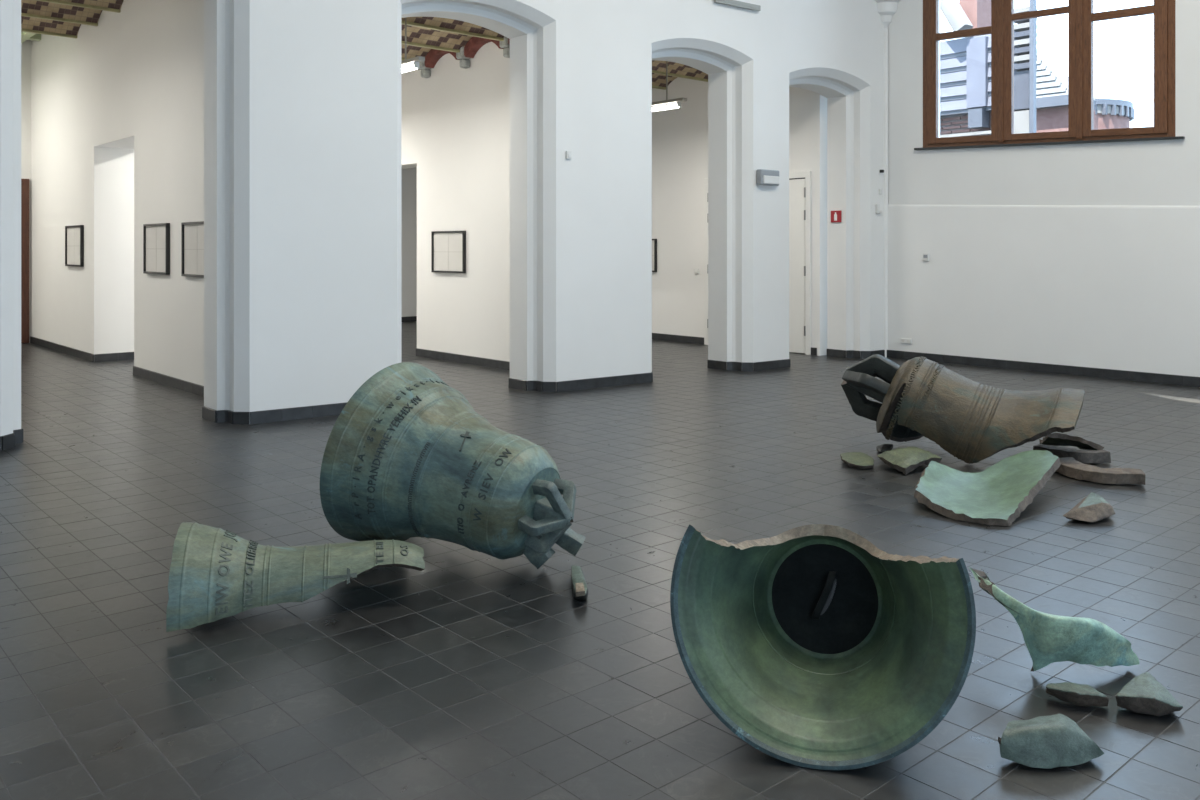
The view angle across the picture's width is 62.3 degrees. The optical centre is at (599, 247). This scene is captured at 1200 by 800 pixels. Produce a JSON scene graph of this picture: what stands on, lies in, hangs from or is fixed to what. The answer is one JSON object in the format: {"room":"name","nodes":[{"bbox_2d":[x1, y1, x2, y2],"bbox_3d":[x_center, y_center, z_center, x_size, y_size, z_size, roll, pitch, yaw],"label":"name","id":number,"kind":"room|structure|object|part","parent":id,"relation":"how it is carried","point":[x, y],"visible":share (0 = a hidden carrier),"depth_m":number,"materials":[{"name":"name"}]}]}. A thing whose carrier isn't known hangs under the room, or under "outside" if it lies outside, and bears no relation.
{"room":"art gallery","nodes":[
{"label":"art gallery","id":0,"kind":"room"},
{"bbox_2d":[21,0,123,37],"bbox_3d":[-7.190,-3.290,10.779,4.270,0.420,6.376,0,0,-41],"label":"vault","id":1,"kind":"object","parent":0,"point":[63,18],"visible":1,"depth_m":13.43,"materials":[{"name":"brick"}]},
{"bbox_2d":[31,0,203,385],"bbox_3d":[-6.295,-1.500,13.461,0.620,6.200,9.280,0,0,-41],"label":"wall","id":2,"kind":"structure","parent":0,"point":[117,107],"depth_m":13.54,"materials":[{"name":"paint"}]},
{"bbox_2d":[27,33,40,40],"bbox_3d":[-10.781,-3.460,14.852,4.270,0.120,0.140,0,0,-41],"label":"trim","id":3,"kind":"structure","parent":2,"relation":"attached to","point":[36,37],"depth_m":16.18,"materials":[{"name":"green metal"}]},
{"bbox_2d":[65,225,83,266],"bbox_3d":[-7.732,-0.030,14.587,0.044,0.600,0.870,0,0,-41],"label":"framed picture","id":4,"kind":"object","parent":2,"relation":"attached to","point":[74,235],"visible":1,"depth_m":14.58,"materials":[{"name":"paper"}]},
{"bbox_2d":[30,336,133,361],"bbox_3d":[-8.111,1.544,15.508,0.635,0.112,3.826,0,0,-41],"label":"baseboard","id":5,"kind":"structure","parent":2,"relation":"attached to","point":[80,354],"depth_m":14.23,"materials":[{"name":"stone"}]},
{"bbox_2d":[143,223,169,274],"bbox_3d":[-5.282,0.010,11.808,0.044,0.600,0.840,0,0,-41],"label":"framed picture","id":6,"kind":"object","parent":2,"relation":"attached to","point":[156,237],"visible":1,"depth_m":11.80,"materials":[{"name":"paper"}]},
{"bbox_2d":[133,366,203,396],"bbox_3d":[-4.670,1.544,11.154,0.038,0.112,3.669,0,0,-41],"label":"baseboard","id":7,"kind":"structure","parent":2,"relation":"attached to","point":[197,389],"depth_m":11.48,"materials":[{"name":"stone"}]},
{"bbox_2d":[181,221,203,277],"bbox_3d":[-4.382,0.015,10.788,0.044,0.600,0.860,0,0,-41],"label":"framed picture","id":8,"kind":"object","parent":2,"relation":"attached to","point":[192,233],"visible":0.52,"depth_m":10.90,"materials":[{"name":"paper"}]},
{"bbox_2d":[21,40,416,342],"bbox_3d":[-9.706,-1.500,16.906,18.600,6.200,0.400,0,0,-41],"label":"wall","id":9,"kind":"structure","parent":0,"point":[409,175],"depth_m":21.45,"materials":[{"name":"paint"}]},
{"bbox_2d":[21,179,28,342],"bbox_3d":[-9.957,0.218,16.368,0.950,2.756,0.075,0,0,-41],"label":"door","id":10,"kind":"structure","parent":9,"relation":"in","point":[24,182],"depth_m":16.62,"materials":[{"name":"brown wood"}]},
{"bbox_2d":[21,31,35,42],"bbox_3d":[-8.832,-3.450,15.477,0.120,0.140,2.900,0,0,-41],"label":"trim","id":11,"kind":"structure","parent":9,"relation":"attached to","point":[24,35],"depth_m":15.85,"materials":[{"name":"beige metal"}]},
{"bbox_2d":[401,316,416,321],"bbox_3d":[-4.888,1.544,20.891,4.099,0.112,0.038,0,0,-41],"label":"baseboard","id":12,"kind":"structure","parent":9,"relation":"attached to","point":[411,318],"depth_m":21.53,"materials":[{"name":"stone"}]},
{"bbox_2d":[0,0,883,435],"bbox_3d":[-2.955,-2.100,9.551,18.303,7.400,0.598,0,0,-37],"label":"wall","id":13,"kind":"structure","parent":0,"point":[302,98],"depth_m":11.06,"materials":[{"name":"paint"}]},
{"bbox_2d":[0,428,22,450],"bbox_3d":[-5.492,1.544,7.636,1.830,0.112,0.624,0,0,-37],"label":"baseboard","id":14,"kind":"object","parent":13,"relation":"attached to","point":[8,441],"visible":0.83,"depth_m":7.93,"materials":[{"name":"stone"}]},
{"bbox_2d":[202,402,346,423],"bbox_3d":[-2.803,1.544,9.656,1.895,0.112,0.624,0,0,-37],"label":"baseboard","id":15,"kind":"object","parent":13,"relation":"attached to","point":[217,416],"visible":0.6,"depth_m":9.17,"materials":[{"name":"stone"}]},
{"bbox_2d":[566,151,571,158],"bbox_3d":[-0.349,-1.043,11.114,0.070,0.090,0.032,0,0,-41],"label":"wall box","id":16,"kind":"object","parent":13,"relation":"attached to","point":[568,153],"visible":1,"depth_m":11.10,"materials":[{"name":"white plastic"}]},
{"bbox_2d":[509,371,652,391],"bbox_3d":[-0.140,1.544,11.656,1.815,0.112,0.624,0,0,-37],"label":"baseboard","id":17,"kind":"object","parent":13,"relation":"attached to","point":[560,386],"visible":0.86,"depth_m":11.26,"materials":[{"name":"stone"}]},
{"bbox_2d":[714,0,760,10],"bbox_3d":[1.749,-3.115,12.677,0.795,0.067,0.066,0,0,-37],"label":"wall rail","id":18,"kind":"object","parent":13,"relation":"attached to","point":[735,3],"visible":1,"depth_m":12.67,"materials":[{"name":"metal"}]},
{"bbox_2d":[707,358,789,370],"bbox_3d":[2.063,1.544,13.326,1.092,0.112,0.694,0,0,-41],"label":"baseboard","id":19,"kind":"object","parent":13,"relation":"attached to","point":[713,364],"visible":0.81,"depth_m":13.00,"materials":[{"name":"stone"}]},
{"bbox_2d":[757,169,778,185],"bbox_3d":[2.206,-0.923,12.993,0.380,0.200,0.102,0,0,-41],"label":"emergency light","id":20,"kind":"object","parent":13,"relation":"attached to","point":[764,177],"visible":1,"depth_m":12.92,"materials":[{"name":"grey plastic"}]},
{"bbox_2d":[763,175,778,183],"bbox_3d":[2.241,-0.890,12.969,0.320,0.105,0.020,0,0,-41],"label":"diffuser","id":21,"kind":"object","parent":20,"relation":"attached to","point":[767,179],"depth_m":12.96,"materials":[{"name":"white plastic"}]},
{"bbox_2d":[831,211,840,221],"bbox_3d":[3.459,-0.462,14.536,0.029,0.170,0.170,0,0,-41],"label":"fire sign","id":22,"kind":"object","parent":13,"relation":"attached to","point":[835,215],"visible":1,"depth_m":14.52,"materials":[{"name":"red plastic"}]},
{"bbox_2d":[827,349,884,358],"bbox_3d":[3.749,1.544,14.478,0.852,0.112,0.286,0,0,10],"label":"baseboard","id":23,"kind":"structure","parent":13,"relation":"attached to","point":[830,352],"depth_m":14.42,"materials":[{"name":"stone"}]},
{"bbox_2d":[876,204,881,213],"bbox_3d":[4.046,-0.568,14.400,0.085,0.140,0.060,0,0,-41],"label":"wall phone","id":24,"kind":"object","parent":13,"relation":"attached to","point":[878,211],"visible":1,"depth_m":14.38,"materials":[{"name":"white plastic"}]},
{"bbox_2d":[884,28,887,356],"bbox_3d":[4.179,-0.810,14.509,0.071,4.820,0.015,0,0,4],"label":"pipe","id":25,"kind":"structure","parent":13,"relation":"attached to","point":[885,29],"depth_m":14.50,"materials":[{"name":"metal"}]},
{"bbox_2d":[875,0,900,27],"bbox_3d":[4.169,-3.525,14.345,0.312,0.650,0.312,0,0,-41],"label":"trim","id":26,"kind":"structure","parent":13,"relation":"attached to","point":[887,9],"depth_m":14.40,"materials":[{"name":"paint"}]},
{"bbox_2d":[401,17,503,62],"bbox_3d":[-4.706,-2.890,14.555,3.210,0.420,9.236,0,0,-41],"label":"vault","id":27,"kind":"object","parent":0,"point":[424,34],"visible":0.07,"depth_m":12.98,"materials":[{"name":"brick"}]},
{"bbox_2d":[401,17,424,72],"bbox_3d":[-2.542,-2.460,11.957,0.090,0.780,1.500,0,0,-41],"label":"lamp","id":28,"kind":"object","parent":27,"relation":"hanging from","point":[415,60],"visible":0.48,"depth_m":11.58,"materials":[{"name":"metal"}]},
{"bbox_2d":[401,42,509,361],"bbox_3d":[-3.504,-1.500,15.921,0.400,6.200,9.280,0,0,-41],"label":"wall","id":29,"kind":"structure","parent":0,"point":[455,121],"depth_m":13.78,"materials":[{"name":"paint"}]},
{"bbox_2d":[431,231,465,272],"bbox_3d":[-2.147,0.055,14.044,0.044,0.590,0.830,0,0,-41],"label":"picture frame","id":30,"kind":"object","parent":29,"relation":"attached to","point":[448,248],"visible":1,"depth_m":14.04,"materials":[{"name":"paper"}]},
{"bbox_2d":[401,36,509,77],"bbox_3d":[-2.213,-2.685,14.033,0.160,0.409,5.038,0,0,-41],"label":"trim","id":31,"kind":"structure","parent":29,"relation":"attached to","point":[474,44],"depth_m":13.58,"materials":[{"name":"red brick"}]},
{"bbox_2d":[416,348,509,369],"bbox_3d":[-1.655,1.544,13.526,0.038,0.112,3.239,0,0,-41],"label":"baseboard","id":32,"kind":"structure","parent":29,"relation":"attached to","point":[499,364],"depth_m":13.75,"materials":[{"name":"stone"}]},
{"bbox_2d":[0,321,1199,799],"bbox_3d":[-1.686,1.725,8.112,18.200,0.250,24.400,0,0,-41],"label":"floor","id":33,"kind":"structure","parent":0,"point":[470,674],"depth_m":4.49,"materials":[{"name":"tile"}]},
{"bbox_2d":[166,522,424,631],"bbox_3d":[-1.334,1.394,4.476,1.066,0.378,0.602,1,0,-14],"label":"fragment","id":34,"kind":"object","parent":33,"relation":"on","point":[215,574],"visible":1,"depth_m":4.29,"materials":[{"name":"teal metal"}]},
{"bbox_2d":[320,362,585,569],"bbox_3d":[-0.793,1.111,5.090,1.294,0.977,0.971,0,0,43],"label":"bell","id":35,"kind":"object","parent":33,"relation":"on","point":[407,456],"visible":1,"depth_m":4.95,"materials":[{"name":"metal"}]},
{"bbox_3d":[-0.320,1.297,4.953,0.052,0.424,0.424,13,6,29],"label":"head plate","id":36,"kind":"part","parent":35,"relation":"part of","materials":[{"name":"teal metal"}]},
{"bbox_2d":[571,565,587,600],"bbox_3d":[-0.100,1.562,4.674,0.074,0.071,0.490,0,0,-4],"label":"bell fragment","id":37,"kind":"object","parent":33,"relation":"on","point":[579,585],"visible":1,"depth_m":4.53,"materials":[{"name":"metal"}]},
{"bbox_2d":[670,524,975,769],"bbox_3d":[0.782,1.278,3.514,0.956,0.689,0.974,0,0,14],"label":"bell","id":38,"kind":"object","parent":33,"relation":"on","point":[818,646],"visible":1,"depth_m":3.36,"materials":[{"name":"green metal"}]},
{"bbox_3d":[0.881,1.373,3.892,0.490,0.490,0.062,0,-17,14],"label":"head plate","id":39,"kind":"part","parent":38,"relation":"part of","materials":[{"name":"black metal"}]},
{"bbox_2d":[840,452,873,468],"bbox_3d":[1.913,1.573,7.339,0.243,0.049,0.435,0,0,7],"label":"shard","id":40,"kind":"object","parent":33,"relation":"on","point":[859,460],"visible":1,"depth_m":7.30},
{"bbox_2d":[876,444,892,451],"bbox_3d":[2.235,1.574,7.811,0.121,0.047,0.269,0,0,23],"label":"shard","id":41,"kind":"object","parent":33,"relation":"on","point":[883,447],"visible":0.88,"depth_m":7.78},
{"bbox_2d":[877,447,940,473],"bbox_3d":[2.213,1.527,7.195,0.417,0.130,0.340,0,0,-41],"label":"shard","id":42,"kind":"object","parent":33,"relation":"on","point":[903,460],"visible":1,"depth_m":7.12},
{"bbox_2d":[841,354,1084,463],"bbox_3d":[2.767,1.223,7.695,1.785,0.748,0.814,0,0,30],"label":"bell","id":43,"kind":"object","parent":33,"relation":"on","point":[972,421],"visible":1,"depth_m":7.44,"materials":[{"name":"brown metal"}]},
{"bbox_2d":[913,450,1061,525],"bbox_3d":[2.466,1.487,6.398,0.741,0.218,1.374,0,0,38],"label":"shard","id":44,"kind":"object","parent":33,"relation":"on","point":[996,495],"visible":1,"depth_m":6.26},
{"bbox_2d":[997,715,1104,767],"bbox_3d":[1.400,1.542,3.103,0.332,0.108,0.143,0,0,-8],"label":"shard","id":45,"kind":"object","parent":33,"relation":"on","point":[1054,741],"visible":1,"depth_m":3.06,"materials":[{"name":"metal"}]},
{"bbox_2d":[967,567,1136,670],"bbox_3d":[1.706,1.444,3.789,0.609,0.303,0.302,0,0,29],"label":"shard","id":46,"kind":"object","parent":33,"relation":"on","point":[1049,638],"visible":1,"depth_m":3.68,"materials":[{"name":"metal"}]},
{"bbox_2d":[1033,444,1110,463],"bbox_3d":[3.536,1.553,7.450,0.533,0.092,0.211,0,0,31],"label":"shard","id":47,"kind":"object","parent":33,"relation":"on","point":[1090,456],"visible":0.69,"depth_m":7.35},
{"bbox_2d":[1039,433,1104,450],"bbox_3d":[3.709,1.514,7.818,0.426,0.164,0.480,0,0,20],"label":"shard","id":48,"kind":"object","parent":33,"relation":"on","point":[1064,439],"visible":0.95,"depth_m":7.71},
{"bbox_2d":[1045,682,1108,706],"bbox_3d":[1.671,1.568,3.472,0.202,0.061,0.086,0,0,17],"label":"shard","id":49,"kind":"object","parent":33,"relation":"on","point":[1082,695],"visible":1,"depth_m":3.46,"materials":[{"name":"metal"}]},
{"bbox_2d":[1063,492,1114,522],"bbox_3d":[2.950,1.548,5.897,0.529,0.101,0.210,0,0,-41],"label":"shard","id":50,"kind":"object","parent":33,"relation":"on","point":[1092,508],"visible":1,"depth_m":5.81,"materials":[{"name":"metal"}]},
{"bbox_2d":[1056,457,1144,484],"bbox_3d":[3.439,1.553,6.899,0.344,0.088,0.674,0,0,-41],"label":"shard","id":51,"kind":"object","parent":33,"relation":"on","point":[1072,468],"visible":0.89,"depth_m":6.75},
{"bbox_2d":[1116,672,1182,715],"bbox_3d":[1.927,1.561,3.441,0.247,0.073,0.183,0,0,-41],"label":"shard","id":52,"kind":"object","parent":33,"relation":"on","point":[1144,694],"visible":1,"depth_m":3.41,"materials":[{"name":"metal"}]},
{"bbox_2d":[652,60,707,89],"bbox_3d":[-1.433,-2.945,16.974,4.100,0.410,9.416,0,0,-41],"label":"vault","id":53,"kind":"object","parent":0,"point":[675,70],"visible":0.04,"depth_m":15.91,"materials":[{"name":"brick"}]},
{"bbox_2d":[652,61,686,111],"bbox_3d":[0.707,-2.450,14.621,0.090,0.900,1.500,0,0,-41],"label":"lamp","id":54,"kind":"object","parent":53,"relation":"hanging from","point":[678,101],"visible":0.41,"depth_m":14.32,"materials":[{"name":"metal"}]},
{"bbox_2d":[652,77,826,355],"bbox_3d":[0.147,-1.500,18.660,0.500,6.200,10.000,0,0,-41],"label":"wall","id":55,"kind":"structure","parent":0,"point":[679,135],"depth_m":16.70,"materials":[{"name":"paint"}]},
{"bbox_2d":[652,239,656,271],"bbox_3d":[0.726,0.130,17.590,0.044,0.580,0.770,0,0,-41],"label":"picture frame","id":56,"kind":"object","parent":55,"relation":"attached to","point":[654,241],"visible":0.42,"depth_m":17.31,"materials":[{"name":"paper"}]},
{"bbox_2d":[652,333,703,343],"bbox_3d":[-0.790,1.544,19.348,0.038,0.112,7.749,0,0,-41],"label":"baseboard","id":57,"kind":"structure","parent":55,"relation":"attached to","point":[656,336],"depth_m":16.91,"materials":[{"name":"stone"}]},
{"bbox_2d":[704,171,810,354],"bbox_3d":[2.450,0.225,15.651,0.065,2.750,2.140,0,0,-41],"label":"door","id":58,"kind":"structure","parent":55,"relation":"in","point":[799,182],"depth_m":15.01,"materials":[{"name":"white paint"}]},
{"bbox_3d":[1.775,0.270,16.423,0.055,2.660,0.090,0,0,-41],"label":"frame","id":59,"kind":"part","parent":58,"relation":"part of","materials":[{"name":"white paint"}]},
{"bbox_3d":[3.131,0.270,14.885,0.055,2.660,0.090,0,0,-41],"label":"frame","id":60,"kind":"part","parent":58,"relation":"part of","materials":[{"name":"white paint"}]},
{"bbox_2d":[811,347,816,354],"bbox_3d":[3.188,1.544,14.836,0.038,0.112,0.139,0,0,-41],"label":"baseboard","id":61,"kind":"structure","parent":55,"relation":"attached to","point":[813,350],"depth_m":14.81,"materials":[{"name":"stone"}]},
{"bbox_2d":[888,0,1199,376],"bbox_3d":[8.660,-2.100,9.835,0.500,7.400,13.300,0,0,-41],"label":"wall","id":62,"kind":"structure","parent":0,"point":[1080,254],"depth_m":12.75,"materials":[{"name":"paint"}]},
{"bbox_2d":[901,338,911,343],"bbox_3d":[4.402,1.338,14.268,0.026,0.070,0.170,0,0,-41],"label":"wall socket","id":63,"kind":"object","parent":62,"relation":"attached to","point":[903,340],"visible":1,"depth_m":14.25,"materials":[{"name":"white plastic"}]},
{"bbox_2d":[923,253,928,260],"bbox_3d":[4.609,0.127,14.029,0.030,0.110,0.090,0,0,-41],"label":"thermostat","id":64,"kind":"object","parent":62,"relation":"attached to","point":[925,255],"visible":1,"depth_m":14.01,"materials":[{"name":"white plastic"}]},
{"bbox_2d":[887,350,1199,386],"bbox_3d":[7.208,1.544,11.108,0.038,0.112,9.129,0,0,-41],"label":"baseboard","id":65,"kind":"structure","parent":62,"relation":"attached to","point":[985,362],"depth_m":12.65,"materials":[{"name":"stone"}]},
{"bbox_2d":[914,0,1184,149],"bbox_3d":[5.682,-3.014,12.888,0.150,3.483,3.480,0,0,-41],"label":"window","id":66,"kind":"structure","parent":62,"relation":"in","point":[1082,17],"depth_m":12.56,"materials":[{"name":"brown wood"}]},
{"bbox_3d":[5.015,-2.951,13.653,0.079,0.124,0.810,0,0,-41],"label":"casement rail","id":67,"kind":"part","parent":66,"relation":"part of","materials":[{"name":"brown wood"}]},
{"bbox_3d":[5.015,-1.491,13.653,0.079,0.114,0.810,0,0,-41],"label":"casement rail","id":68,"kind":"part","parent":66,"relation":"part of","materials":[{"name":"brown wood"}]},
{"bbox_3d":[5.712,-3.040,12.862,0.079,0.106,0.740,0,0,-41],"label":"casement rail","id":69,"kind":"part","parent":66,"relation":"part of","materials":[{"name":"brown wood"}]},
{"bbox_3d":[5.712,-1.453,12.862,0.079,0.111,0.740,0,0,-41],"label":"casement rail","id":70,"kind":"part","parent":66,"relation":"part of","materials":[{"name":"brown wood"}]},
{"bbox_3d":[5.706,-1.413,12.909,0.085,0.168,3.110,0,0,-41],"label":"frame rail","id":71,"kind":"part","parent":66,"relation":"part of","materials":[{"name":"brown wood"}]},
{"bbox_3d":[5.674,-1.349,12.881,0.130,0.153,3.480,0,0,-41],"label":"sill","id":72,"kind":"part","parent":66,"relation":"part of","materials":[{"name":"stone"}]},
{"bbox_3d":[6.381,-2.136,12.104,0.006,1.381,0.720,0,0,-41],"label":"pane","id":73,"kind":"part","parent":66,"relation":"part of","materials":[{"name":"clear glass"}]},
{"bbox_3d":[6.380,-2.861,12.104,0.079,0.120,0.720,0,0,-41],"label":"casement rail","id":74,"kind":"part","parent":66,"relation":"part of","materials":[{"name":"brown wood"}]},
{"bbox_3d":[6.380,-1.417,12.104,0.079,0.110,0.720,0,0,-41],"label":"casement rail","id":75,"kind":"part","parent":66,"relation":"part of","materials":[{"name":"brown wood"}]},
{"label":"outside","id":76,"kind":"structure","parent":0,"visible":0},
{"bbox_3d":[24.629,2.050,35.045,56.700,0.300,100.000,0,0,-41],"label":"ground","id":77,"kind":"structure","parent":76,"visible":0},
{"bbox_2d":[940,0,1036,137],"bbox_3d":[7.939,-1.937,20.882,1.870,7.674,3.205,0,0,-41],"label":"brick building","id":78,"kind":"structure","parent":77,"relation":"on","point":[965,63],"depth_m":20.17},
{"bbox_3d":[8.351,-3.097,19.561,0.300,0.742,0.361,0,0,-41],"label":"post","id":79,"kind":"part","parent":78,"relation":"part of","materials":[{"name":"paint"}]},
{"bbox_2d":[1036,53,1101,132],"bbox_3d":[11.252,-1.614,24.549,1.850,7.027,1.512,0,0,-41],"label":"building","id":80,"kind":"structure","parent":77,"relation":"on","point":[1051,83],"depth_m":23.99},
{"bbox_3d":[11.252,-3.502,24.549,1.850,0.242,1.512,0,0,-41],"label":"cornice","id":81,"kind":"part","parent":80,"relation":"part of","materials":[{"name":"white paint"}]},
{"bbox_2d":[1095,99,1134,128],"bbox_3d":[12.106,-0.885,25.991,3.315,5.570,3.311,0,0,-41],"label":"apse","id":82,"kind":"structure","parent":77,"relation":"on","point":[1113,113],"depth_m":24.53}
]}

